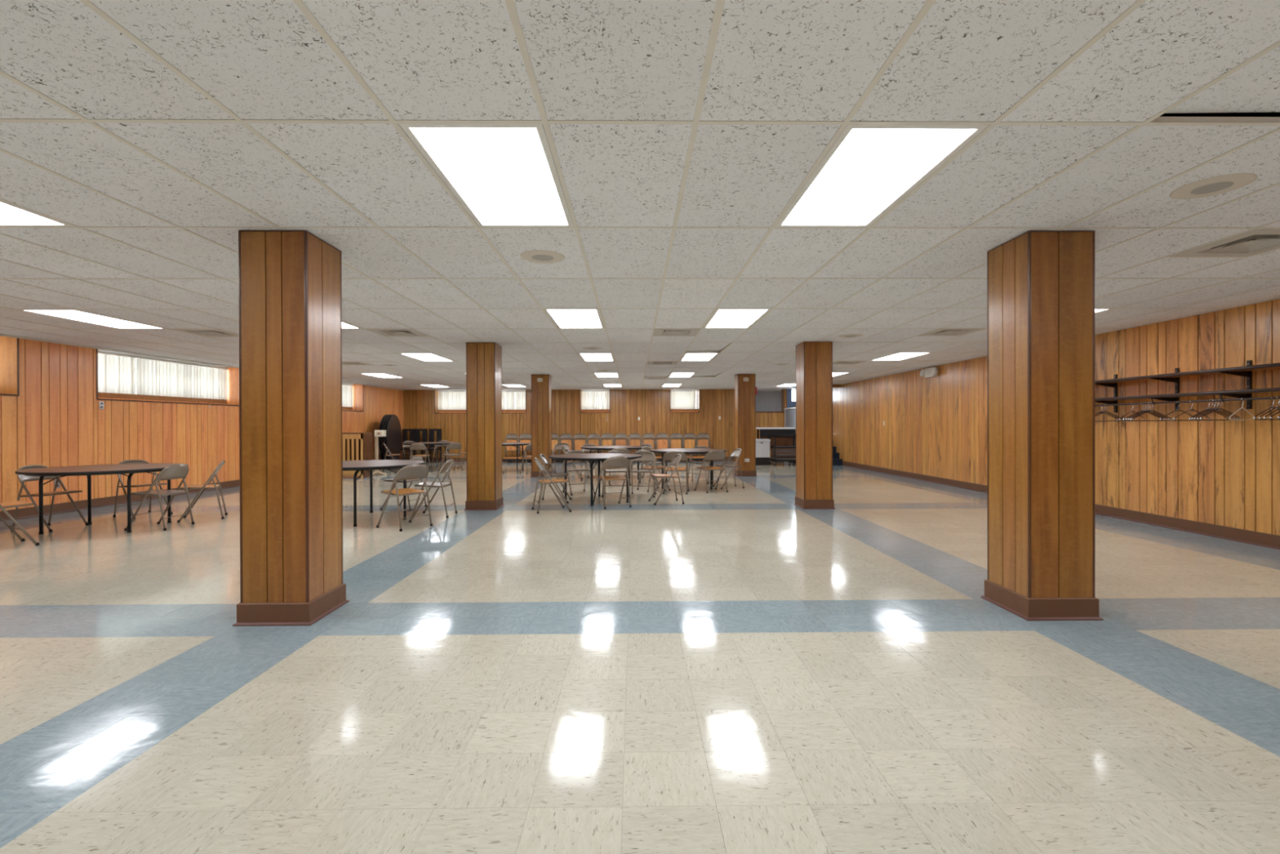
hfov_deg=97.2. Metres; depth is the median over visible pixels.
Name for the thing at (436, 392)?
window
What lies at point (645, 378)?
ceiling vent
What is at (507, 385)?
ceiling light
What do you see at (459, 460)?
baseboard
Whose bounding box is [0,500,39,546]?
folding chair
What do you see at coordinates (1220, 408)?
hanger
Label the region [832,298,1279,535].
wall
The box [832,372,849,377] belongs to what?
ceiling light
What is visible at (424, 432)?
chair
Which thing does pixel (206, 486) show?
folding chair
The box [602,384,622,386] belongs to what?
ceiling light
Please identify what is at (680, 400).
vertical blind
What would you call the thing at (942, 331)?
ceiling vent
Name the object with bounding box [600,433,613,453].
folding chair
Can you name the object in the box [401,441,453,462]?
round table
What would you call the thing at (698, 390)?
window
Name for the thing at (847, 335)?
ceiling speaker
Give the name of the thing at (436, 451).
folding chair
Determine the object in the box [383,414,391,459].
round table
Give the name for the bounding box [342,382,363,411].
window
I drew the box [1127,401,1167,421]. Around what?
hanger
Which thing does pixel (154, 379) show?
vertical blind
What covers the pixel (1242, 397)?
hanger
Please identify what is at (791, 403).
door
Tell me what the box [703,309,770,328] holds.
ceiling light
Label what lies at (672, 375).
ceiling light
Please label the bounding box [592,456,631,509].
folding chair
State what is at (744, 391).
column
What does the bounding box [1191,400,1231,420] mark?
hanger
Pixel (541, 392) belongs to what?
column
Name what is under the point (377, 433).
pedestal stand
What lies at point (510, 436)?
folding chair
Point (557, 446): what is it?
folding chair
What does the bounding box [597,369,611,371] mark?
ceiling speaker
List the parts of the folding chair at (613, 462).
leg, seat, seat frame, backrest, leg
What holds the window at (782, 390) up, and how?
in the wall at (626, 406)
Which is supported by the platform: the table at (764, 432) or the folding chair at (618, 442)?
the folding chair at (618, 442)
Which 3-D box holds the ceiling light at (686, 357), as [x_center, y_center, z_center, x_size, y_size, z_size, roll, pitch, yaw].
[1.057,-1.307,10.217,0.582,0.090,1.191,0,0,-1]
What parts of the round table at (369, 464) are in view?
leg, leg, leg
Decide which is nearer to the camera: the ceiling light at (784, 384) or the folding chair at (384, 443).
the folding chair at (384, 443)
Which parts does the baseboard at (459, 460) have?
shoe moulding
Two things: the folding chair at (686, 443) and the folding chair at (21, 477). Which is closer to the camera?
the folding chair at (21, 477)
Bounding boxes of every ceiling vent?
[174,328,239,337]
[342,361,370,364]
[365,328,427,336]
[644,377,666,379]
[647,361,677,364]
[653,328,700,336]
[832,360,866,364]
[920,328,986,335]
[1168,229,1279,257]
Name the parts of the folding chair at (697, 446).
backrest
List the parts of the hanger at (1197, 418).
frame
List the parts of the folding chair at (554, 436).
seat, backrest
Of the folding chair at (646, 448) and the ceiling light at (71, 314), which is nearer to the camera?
the ceiling light at (71, 314)
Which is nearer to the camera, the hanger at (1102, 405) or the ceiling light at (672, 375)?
the hanger at (1102, 405)
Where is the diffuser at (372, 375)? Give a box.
[365,373,398,377]
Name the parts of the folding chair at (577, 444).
seat, backrest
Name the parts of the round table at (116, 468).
leg, leg, leg, leg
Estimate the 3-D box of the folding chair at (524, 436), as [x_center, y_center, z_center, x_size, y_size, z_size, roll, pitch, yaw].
[-3.833,0.608,18.875,0.455,0.774,0.107,0,0,-1]
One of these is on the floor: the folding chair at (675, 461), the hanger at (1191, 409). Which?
the folding chair at (675, 461)
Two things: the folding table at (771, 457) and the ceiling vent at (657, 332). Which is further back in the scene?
the folding table at (771, 457)
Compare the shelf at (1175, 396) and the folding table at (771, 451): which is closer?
the shelf at (1175, 396)
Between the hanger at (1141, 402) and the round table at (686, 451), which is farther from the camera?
the round table at (686, 451)
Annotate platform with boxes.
[502,455,705,462]
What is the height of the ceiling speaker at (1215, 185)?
0.014 m
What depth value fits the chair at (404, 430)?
19.06 m
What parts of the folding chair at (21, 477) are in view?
leg, backrest, seat, seat frame, leg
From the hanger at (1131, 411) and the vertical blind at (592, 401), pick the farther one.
the vertical blind at (592, 401)
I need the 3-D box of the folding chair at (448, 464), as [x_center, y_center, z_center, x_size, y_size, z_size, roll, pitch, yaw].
[-2.826,0.834,7.774,0.489,0.774,0.476,0,0,-2]
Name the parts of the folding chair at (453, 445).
backrest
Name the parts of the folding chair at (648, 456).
leg, seat frame, seat, backrest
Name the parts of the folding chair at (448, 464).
seat, seat frame, leg, backrest, leg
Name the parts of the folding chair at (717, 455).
leg, seat, seat frame, backrest, leg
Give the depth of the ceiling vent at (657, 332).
7.54 m
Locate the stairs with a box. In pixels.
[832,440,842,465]
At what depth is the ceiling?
2.62 m
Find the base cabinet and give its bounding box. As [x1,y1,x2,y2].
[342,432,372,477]
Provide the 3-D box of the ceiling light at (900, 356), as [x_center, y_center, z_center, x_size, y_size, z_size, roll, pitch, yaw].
[4.715,-1.318,10.256,0.582,0.090,1.191,0,0,-1]
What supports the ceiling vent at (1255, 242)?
in the ceiling
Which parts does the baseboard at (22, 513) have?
shoe moulding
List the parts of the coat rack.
rail, rail, hanging rod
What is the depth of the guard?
18.69 m
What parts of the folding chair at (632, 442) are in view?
backrest, seat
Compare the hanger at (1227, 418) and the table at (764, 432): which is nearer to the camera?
the hanger at (1227, 418)
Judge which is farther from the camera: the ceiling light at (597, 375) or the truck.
the truck
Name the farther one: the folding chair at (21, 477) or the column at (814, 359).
the column at (814, 359)
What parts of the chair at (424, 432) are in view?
rail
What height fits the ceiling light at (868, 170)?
0.090 m
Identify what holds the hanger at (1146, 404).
hanging from the coat rack
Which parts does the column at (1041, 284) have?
baseboard, shoe moulding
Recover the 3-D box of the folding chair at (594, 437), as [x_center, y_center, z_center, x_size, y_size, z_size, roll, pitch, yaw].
[-1.554,0.601,18.899,0.455,0.774,0.107,0,0,-1]
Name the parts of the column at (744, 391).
baseboard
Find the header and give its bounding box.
[832,384,841,387]
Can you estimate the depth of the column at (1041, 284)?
3.58 m
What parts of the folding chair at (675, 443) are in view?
seat, backrest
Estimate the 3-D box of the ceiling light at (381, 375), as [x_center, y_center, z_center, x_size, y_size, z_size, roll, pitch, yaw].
[-6.296,-1.297,13.798,0.582,0.090,1.191,0,0,-1]
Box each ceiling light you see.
[0,200,74,226]
[17,309,164,328]
[342,321,361,328]
[362,373,403,377]
[399,124,573,226]
[399,353,453,361]
[419,384,448,387]
[502,384,525,386]
[543,309,604,328]
[578,353,614,361]
[593,373,619,377]
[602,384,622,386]
[661,384,681,386]
[668,373,695,377]
[680,350,719,360]
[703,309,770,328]
[774,383,795,386]
[775,124,989,226]
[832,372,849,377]
[871,352,931,360]
[1094,308,1113,313]
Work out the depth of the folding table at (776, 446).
17.07 m
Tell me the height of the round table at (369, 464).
0.742 m
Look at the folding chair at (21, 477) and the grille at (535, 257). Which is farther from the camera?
the folding chair at (21, 477)
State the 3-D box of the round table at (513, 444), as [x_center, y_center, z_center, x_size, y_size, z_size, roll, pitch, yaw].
[-3.781,0.826,15.564,1.524,0.742,1.524,0,0,-26]
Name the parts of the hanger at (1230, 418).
frame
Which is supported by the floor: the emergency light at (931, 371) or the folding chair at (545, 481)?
the folding chair at (545, 481)
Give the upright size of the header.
0.084 m
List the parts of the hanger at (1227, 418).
frame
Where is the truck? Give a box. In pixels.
[768,434,795,465]
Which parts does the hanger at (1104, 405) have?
frame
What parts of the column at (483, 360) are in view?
baseboard, shoe moulding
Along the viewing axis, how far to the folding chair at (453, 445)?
15.57 m
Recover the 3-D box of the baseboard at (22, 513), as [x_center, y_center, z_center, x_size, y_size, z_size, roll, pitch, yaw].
[-8.386,1.170,7.916,0.034,0.135,22.816,0,0,2]
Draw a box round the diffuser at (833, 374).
[832,373,844,376]
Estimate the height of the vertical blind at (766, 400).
0.754 m
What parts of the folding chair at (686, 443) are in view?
backrest, seat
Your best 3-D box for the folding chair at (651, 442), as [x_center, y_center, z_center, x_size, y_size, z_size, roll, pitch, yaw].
[0.297,0.595,18.918,0.455,0.774,0.107,0,0,-1]
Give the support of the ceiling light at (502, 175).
attached to the ceiling
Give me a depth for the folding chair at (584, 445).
13.87 m
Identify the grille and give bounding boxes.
[532,254,553,261]
[1191,181,1233,194]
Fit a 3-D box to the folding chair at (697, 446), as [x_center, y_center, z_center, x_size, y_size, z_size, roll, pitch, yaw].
[1.292,0.806,12.231,0.476,0.774,0.489,0,0,17]
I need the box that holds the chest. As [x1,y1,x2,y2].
[755,439,770,465]
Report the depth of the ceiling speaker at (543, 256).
4.07 m
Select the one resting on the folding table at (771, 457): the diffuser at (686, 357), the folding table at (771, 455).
the folding table at (771, 455)
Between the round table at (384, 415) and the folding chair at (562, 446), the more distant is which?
the round table at (384, 415)
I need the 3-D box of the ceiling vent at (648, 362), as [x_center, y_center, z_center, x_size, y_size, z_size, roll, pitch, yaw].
[0.438,-1.293,11.125,0.584,0.064,0.584,0,0,-1]
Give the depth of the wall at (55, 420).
8.67 m
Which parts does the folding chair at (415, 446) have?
backrest, seat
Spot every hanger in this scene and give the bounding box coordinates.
[1094,404,1118,420]
[1094,404,1119,418]
[1094,404,1123,421]
[1119,402,1145,421]
[1123,402,1162,421]
[1125,404,1164,421]
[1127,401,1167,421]
[1129,401,1169,421]
[1132,401,1172,421]
[1160,400,1196,420]
[1173,400,1210,420]
[1188,399,1228,420]
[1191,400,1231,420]
[1194,399,1235,420]
[1196,399,1237,420]
[1200,398,1240,420]
[1228,397,1254,420]
[1253,395,1279,420]
[1257,395,1279,419]
[1263,408,1279,419]
[1269,411,1279,419]
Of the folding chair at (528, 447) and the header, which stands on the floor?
the folding chair at (528, 447)
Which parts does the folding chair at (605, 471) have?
leg, seat frame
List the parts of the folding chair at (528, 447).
backrest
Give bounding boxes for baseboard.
[0,457,402,521]
[404,456,771,462]
[841,460,1279,549]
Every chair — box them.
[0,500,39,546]
[10,464,88,532]
[112,459,173,519]
[124,464,194,530]
[177,460,227,522]
[376,464,432,531]
[380,457,426,511]
[382,442,400,471]
[398,428,414,459]
[402,440,420,459]
[409,443,432,471]
[411,428,427,462]
[412,459,457,518]
[425,428,441,462]
[431,440,450,466]
[439,442,462,470]
[457,452,466,467]
[505,433,518,457]
[518,433,531,456]
[520,443,531,473]
[532,457,571,513]
[537,453,571,502]
[551,433,559,454]
[551,442,570,473]
[560,433,573,453]
[560,445,582,480]
[562,450,595,495]
[573,433,586,453]
[580,444,602,477]
[586,433,600,453]
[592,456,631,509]
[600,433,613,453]
[601,450,626,497]
[608,447,631,485]
[613,433,627,445]
[627,433,641,450]
[628,450,656,497]
[631,444,653,477]
[636,449,671,492]
[639,446,669,483]
[642,433,655,455]
[648,453,684,505]
[655,433,669,456]
[662,450,688,493]
[669,433,682,448]
[682,432,696,456]
[688,445,710,483]
[693,449,728,493]
[696,432,710,456]
[712,448,744,488]
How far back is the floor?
2.68 m
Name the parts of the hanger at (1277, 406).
frame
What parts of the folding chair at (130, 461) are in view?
leg, backrest, seat frame, seat, leg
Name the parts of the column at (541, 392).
baseboard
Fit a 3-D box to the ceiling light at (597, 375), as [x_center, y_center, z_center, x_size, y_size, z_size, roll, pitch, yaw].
[-0.810,-1.314,13.855,0.582,0.090,1.191,0,0,-1]
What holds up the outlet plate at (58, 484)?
attached to the wall at (55, 420)
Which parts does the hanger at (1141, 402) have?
frame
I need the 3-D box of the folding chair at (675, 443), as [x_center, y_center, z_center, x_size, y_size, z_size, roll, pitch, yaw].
[1.208,0.593,18.927,0.455,0.774,0.107,0,0,-1]
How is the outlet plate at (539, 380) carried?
attached to the column at (541, 392)
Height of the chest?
0.790 m
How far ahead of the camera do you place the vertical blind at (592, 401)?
19.68 m
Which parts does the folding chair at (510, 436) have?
seat, backrest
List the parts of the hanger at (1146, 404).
frame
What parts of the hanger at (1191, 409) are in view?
frame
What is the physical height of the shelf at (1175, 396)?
0.016 m
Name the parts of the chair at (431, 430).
seat, rail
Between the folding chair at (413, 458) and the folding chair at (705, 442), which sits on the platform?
the folding chair at (705, 442)
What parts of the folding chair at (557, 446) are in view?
frame, backrest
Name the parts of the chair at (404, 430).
rail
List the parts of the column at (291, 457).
shoe moulding, baseboard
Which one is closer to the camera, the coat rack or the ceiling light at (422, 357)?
the coat rack
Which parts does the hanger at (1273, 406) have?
frame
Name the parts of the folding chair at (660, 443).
seat, backrest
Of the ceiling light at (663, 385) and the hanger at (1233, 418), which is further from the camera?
the ceiling light at (663, 385)
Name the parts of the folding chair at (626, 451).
backrest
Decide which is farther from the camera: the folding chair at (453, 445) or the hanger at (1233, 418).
the folding chair at (453, 445)
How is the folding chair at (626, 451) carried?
on the floor
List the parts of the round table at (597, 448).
leg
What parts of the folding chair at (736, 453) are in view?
seat, seat frame, leg, backrest, leg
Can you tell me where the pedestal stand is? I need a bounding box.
[372,430,386,475]
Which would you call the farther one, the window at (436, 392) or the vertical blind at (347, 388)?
the window at (436, 392)
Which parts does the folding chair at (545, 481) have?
leg, backrest, leg, seat frame, seat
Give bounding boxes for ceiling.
[0,0,1279,391]
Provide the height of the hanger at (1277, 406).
0.225 m
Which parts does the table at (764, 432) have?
leg, modesty panel, panel, leg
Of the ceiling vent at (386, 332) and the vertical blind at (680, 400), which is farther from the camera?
the vertical blind at (680, 400)
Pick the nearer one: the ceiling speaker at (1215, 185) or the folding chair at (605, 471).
the ceiling speaker at (1215, 185)
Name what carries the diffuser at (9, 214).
attached to the ceiling light at (11, 215)
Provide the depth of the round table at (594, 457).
9.01 m
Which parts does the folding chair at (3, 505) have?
seat, seat frame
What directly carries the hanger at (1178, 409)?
hanging from the coat rack
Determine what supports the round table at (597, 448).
on the floor
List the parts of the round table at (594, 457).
leg, leg, leg, leg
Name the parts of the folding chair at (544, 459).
leg, backrest, leg, seat, seat frame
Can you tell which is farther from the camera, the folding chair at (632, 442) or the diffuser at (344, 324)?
the folding chair at (632, 442)
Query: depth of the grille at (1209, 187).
2.91 m
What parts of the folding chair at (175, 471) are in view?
seat, seat frame, leg, backrest, leg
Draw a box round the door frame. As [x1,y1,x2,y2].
[786,389,788,408]
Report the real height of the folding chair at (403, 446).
0.774 m
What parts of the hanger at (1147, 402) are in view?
frame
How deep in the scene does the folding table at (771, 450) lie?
17.07 m
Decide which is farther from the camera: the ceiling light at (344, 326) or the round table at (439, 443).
the round table at (439, 443)
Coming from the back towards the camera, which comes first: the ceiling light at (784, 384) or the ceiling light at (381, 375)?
the ceiling light at (784, 384)
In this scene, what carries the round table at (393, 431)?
on the trolley
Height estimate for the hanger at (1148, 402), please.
0.225 m
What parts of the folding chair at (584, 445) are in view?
backrest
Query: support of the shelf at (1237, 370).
attached to the coat rack
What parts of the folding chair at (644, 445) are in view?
backrest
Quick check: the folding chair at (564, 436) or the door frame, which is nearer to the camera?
the folding chair at (564, 436)
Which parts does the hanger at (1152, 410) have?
frame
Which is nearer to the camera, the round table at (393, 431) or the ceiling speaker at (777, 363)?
the ceiling speaker at (777, 363)
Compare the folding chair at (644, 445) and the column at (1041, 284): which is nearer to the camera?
the column at (1041, 284)
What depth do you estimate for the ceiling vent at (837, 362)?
11.19 m
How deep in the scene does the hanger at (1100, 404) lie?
7.31 m
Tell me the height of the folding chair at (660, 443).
0.774 m
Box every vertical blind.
[97,350,227,404]
[342,382,353,409]
[438,390,525,412]
[581,390,608,412]
[670,390,697,411]
[755,389,781,411]
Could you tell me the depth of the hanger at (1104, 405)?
7.24 m
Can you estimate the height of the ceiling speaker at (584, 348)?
0.014 m
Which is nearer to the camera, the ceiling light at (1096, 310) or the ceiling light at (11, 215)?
the ceiling light at (11, 215)
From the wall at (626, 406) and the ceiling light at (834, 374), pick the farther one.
the wall at (626, 406)
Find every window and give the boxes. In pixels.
[0,336,19,395]
[96,348,239,406]
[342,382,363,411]
[434,389,526,413]
[579,389,609,413]
[669,389,699,413]
[755,389,784,412]
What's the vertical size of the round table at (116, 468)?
0.742 m
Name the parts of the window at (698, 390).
sill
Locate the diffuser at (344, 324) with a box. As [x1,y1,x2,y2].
[342,322,355,327]
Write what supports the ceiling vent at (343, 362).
in the ceiling
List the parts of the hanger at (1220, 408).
frame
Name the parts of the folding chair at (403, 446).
backrest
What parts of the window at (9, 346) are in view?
sill, edge moulding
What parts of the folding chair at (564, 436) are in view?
backrest, seat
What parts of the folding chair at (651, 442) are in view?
backrest, seat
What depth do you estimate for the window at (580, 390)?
19.48 m
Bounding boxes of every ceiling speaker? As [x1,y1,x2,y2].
[381,364,398,365]
[520,249,564,263]
[582,346,602,349]
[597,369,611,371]
[773,363,788,364]
[838,333,862,337]
[1169,173,1257,199]
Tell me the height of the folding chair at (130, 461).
0.774 m
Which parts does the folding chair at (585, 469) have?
backrest, seat frame, seat, leg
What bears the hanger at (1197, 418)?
hanging from the coat rack
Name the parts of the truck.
post, rail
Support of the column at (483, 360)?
on the floor
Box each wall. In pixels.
[0,336,403,511]
[403,389,786,457]
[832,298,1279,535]
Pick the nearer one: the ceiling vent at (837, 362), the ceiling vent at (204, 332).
the ceiling vent at (204, 332)
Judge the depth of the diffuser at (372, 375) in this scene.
13.77 m
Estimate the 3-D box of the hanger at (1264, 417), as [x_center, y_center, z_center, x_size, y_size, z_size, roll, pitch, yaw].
[6.010,-0.178,5.263,0.424,0.225,0.016,0,0,-6]
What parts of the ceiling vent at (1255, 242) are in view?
plate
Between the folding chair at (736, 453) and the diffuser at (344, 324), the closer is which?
the diffuser at (344, 324)
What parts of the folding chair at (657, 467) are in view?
leg, leg, seat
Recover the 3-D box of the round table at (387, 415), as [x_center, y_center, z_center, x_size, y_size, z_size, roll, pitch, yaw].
[-7.738,0.380,17.399,0.050,1.524,1.524,0,0,-8]
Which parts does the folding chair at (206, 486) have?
seat, seat frame, leg, backrest, leg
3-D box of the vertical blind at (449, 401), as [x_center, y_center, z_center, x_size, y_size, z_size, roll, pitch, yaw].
[-5.481,-0.892,19.641,3.075,0.754,0.060,0,0,-1]
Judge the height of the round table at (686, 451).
0.742 m
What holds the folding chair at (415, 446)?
on the floor
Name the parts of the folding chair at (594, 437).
seat, backrest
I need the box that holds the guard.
[784,407,795,439]
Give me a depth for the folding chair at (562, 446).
12.55 m
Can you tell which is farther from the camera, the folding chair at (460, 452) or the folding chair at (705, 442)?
the folding chair at (705, 442)
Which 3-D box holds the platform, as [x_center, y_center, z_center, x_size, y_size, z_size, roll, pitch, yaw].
[-1.083,1.075,18.968,6.929,0.205,0.470,0,0,-1]
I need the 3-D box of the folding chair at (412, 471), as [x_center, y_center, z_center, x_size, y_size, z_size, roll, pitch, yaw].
[-2.886,0.837,6.927,0.489,0.774,0.476,0,0,34]
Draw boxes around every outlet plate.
[53,480,60,488]
[98,401,104,408]
[537,377,542,382]
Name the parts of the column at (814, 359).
shoe moulding, baseboard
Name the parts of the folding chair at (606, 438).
backrest, seat, frame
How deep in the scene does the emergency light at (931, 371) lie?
11.94 m
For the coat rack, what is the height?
0.500 m
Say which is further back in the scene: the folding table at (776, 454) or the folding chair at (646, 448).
the folding table at (776, 454)
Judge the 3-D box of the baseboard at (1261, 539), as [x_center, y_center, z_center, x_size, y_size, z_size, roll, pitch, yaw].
[6.264,1.129,6.915,0.024,0.135,20.490,0,0,-1]
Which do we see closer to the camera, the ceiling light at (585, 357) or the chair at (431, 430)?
the ceiling light at (585, 357)
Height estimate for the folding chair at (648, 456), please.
0.774 m
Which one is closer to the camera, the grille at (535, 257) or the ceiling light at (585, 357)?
the grille at (535, 257)
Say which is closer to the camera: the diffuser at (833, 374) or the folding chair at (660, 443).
the diffuser at (833, 374)
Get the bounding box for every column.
[232,230,349,626]
[464,342,504,510]
[530,374,552,476]
[733,373,756,475]
[793,341,835,508]
[981,231,1103,620]
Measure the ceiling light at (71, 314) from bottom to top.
0.090 m
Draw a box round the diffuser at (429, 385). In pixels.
[422,384,446,386]
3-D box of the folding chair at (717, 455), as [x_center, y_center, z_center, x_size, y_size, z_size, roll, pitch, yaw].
[1.330,0.812,10.524,0.476,0.774,0.489,0,0,-21]
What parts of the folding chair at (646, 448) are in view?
backrest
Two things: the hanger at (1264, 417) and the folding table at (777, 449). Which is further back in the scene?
the folding table at (777, 449)
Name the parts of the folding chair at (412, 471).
leg, seat, seat frame, backrest, leg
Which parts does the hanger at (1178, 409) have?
frame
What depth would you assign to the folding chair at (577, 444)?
18.89 m
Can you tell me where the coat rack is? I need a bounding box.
[1094,360,1279,412]
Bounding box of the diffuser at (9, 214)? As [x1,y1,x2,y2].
[0,202,59,223]
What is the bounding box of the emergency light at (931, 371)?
[920,367,937,377]
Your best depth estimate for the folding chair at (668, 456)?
10.17 m
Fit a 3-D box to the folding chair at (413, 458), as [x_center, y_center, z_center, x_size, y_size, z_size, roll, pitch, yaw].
[-3.543,0.834,8.478,0.489,0.774,0.476,0,0,11]
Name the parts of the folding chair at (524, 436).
seat, backrest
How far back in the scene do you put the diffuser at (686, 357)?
10.26 m
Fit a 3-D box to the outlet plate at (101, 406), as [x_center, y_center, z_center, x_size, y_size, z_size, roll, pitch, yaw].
[-8.375,-0.336,8.771,0.008,0.120,0.075,0,0,1]
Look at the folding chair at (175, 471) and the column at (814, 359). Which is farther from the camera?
the column at (814, 359)
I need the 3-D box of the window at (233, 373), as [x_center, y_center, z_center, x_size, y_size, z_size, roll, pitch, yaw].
[-8.562,-0.844,10.244,0.482,0.837,3.090,0,0,2]
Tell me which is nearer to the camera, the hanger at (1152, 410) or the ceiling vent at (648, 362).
the hanger at (1152, 410)
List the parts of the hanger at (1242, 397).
frame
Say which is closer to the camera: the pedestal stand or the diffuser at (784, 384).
the pedestal stand
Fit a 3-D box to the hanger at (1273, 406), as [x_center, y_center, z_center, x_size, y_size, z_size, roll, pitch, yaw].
[6.008,-0.178,5.353,0.424,0.225,0.016,0,0,-7]
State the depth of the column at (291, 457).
3.53 m
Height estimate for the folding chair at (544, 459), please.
0.774 m
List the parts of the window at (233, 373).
edge moulding, sill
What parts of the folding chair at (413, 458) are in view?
seat, seat frame, leg, backrest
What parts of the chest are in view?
lid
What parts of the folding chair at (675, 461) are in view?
seat frame, seat, leg, backrest, leg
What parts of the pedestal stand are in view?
post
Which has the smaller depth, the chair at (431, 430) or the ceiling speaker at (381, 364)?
the ceiling speaker at (381, 364)
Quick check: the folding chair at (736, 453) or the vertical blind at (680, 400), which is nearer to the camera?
the folding chair at (736, 453)
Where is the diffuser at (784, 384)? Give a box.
[778,383,795,386]
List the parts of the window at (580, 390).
sill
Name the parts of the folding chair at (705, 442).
seat, backrest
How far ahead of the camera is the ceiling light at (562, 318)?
6.48 m
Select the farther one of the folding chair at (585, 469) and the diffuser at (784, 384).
the diffuser at (784, 384)
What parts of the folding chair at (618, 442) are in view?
seat, backrest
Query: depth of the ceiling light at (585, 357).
10.21 m
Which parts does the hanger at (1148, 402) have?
frame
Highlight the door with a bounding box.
[788,389,795,407]
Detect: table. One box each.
[15,462,188,533]
[342,459,425,526]
[378,414,386,459]
[381,414,389,459]
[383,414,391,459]
[386,414,401,459]
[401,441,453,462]
[502,442,530,470]
[548,453,642,506]
[580,445,644,480]
[649,448,726,489]
[755,426,795,463]
[770,445,795,448]
[770,448,795,450]
[770,449,795,452]
[770,451,795,453]
[770,453,795,456]
[770,455,795,457]
[770,457,795,459]
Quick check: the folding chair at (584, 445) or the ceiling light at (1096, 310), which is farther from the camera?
the folding chair at (584, 445)
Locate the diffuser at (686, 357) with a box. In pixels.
[681,353,715,360]
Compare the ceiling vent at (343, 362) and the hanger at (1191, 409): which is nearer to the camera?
the hanger at (1191, 409)
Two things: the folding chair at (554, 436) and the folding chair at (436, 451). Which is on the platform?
the folding chair at (554, 436)
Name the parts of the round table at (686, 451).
leg, leg, leg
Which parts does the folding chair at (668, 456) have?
leg, seat, backrest, leg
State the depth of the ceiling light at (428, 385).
17.42 m
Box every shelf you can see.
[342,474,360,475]
[1104,366,1279,382]
[1104,391,1279,400]
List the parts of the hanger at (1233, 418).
frame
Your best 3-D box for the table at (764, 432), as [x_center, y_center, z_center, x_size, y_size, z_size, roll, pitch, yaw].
[4.349,0.589,18.174,1.235,1.150,0.550,0,0,-1]
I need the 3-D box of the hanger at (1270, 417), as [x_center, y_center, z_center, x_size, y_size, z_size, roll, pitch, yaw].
[6.010,-0.178,5.213,0.424,0.225,0.017,0,0,-6]
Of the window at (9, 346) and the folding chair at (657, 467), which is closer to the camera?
the window at (9, 346)
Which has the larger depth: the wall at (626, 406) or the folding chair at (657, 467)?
the wall at (626, 406)
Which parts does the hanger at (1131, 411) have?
frame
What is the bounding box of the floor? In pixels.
[0,460,1279,853]
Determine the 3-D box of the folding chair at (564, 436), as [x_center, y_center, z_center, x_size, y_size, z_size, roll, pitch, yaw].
[-2.465,0.604,18.889,0.455,0.774,0.107,0,0,-1]

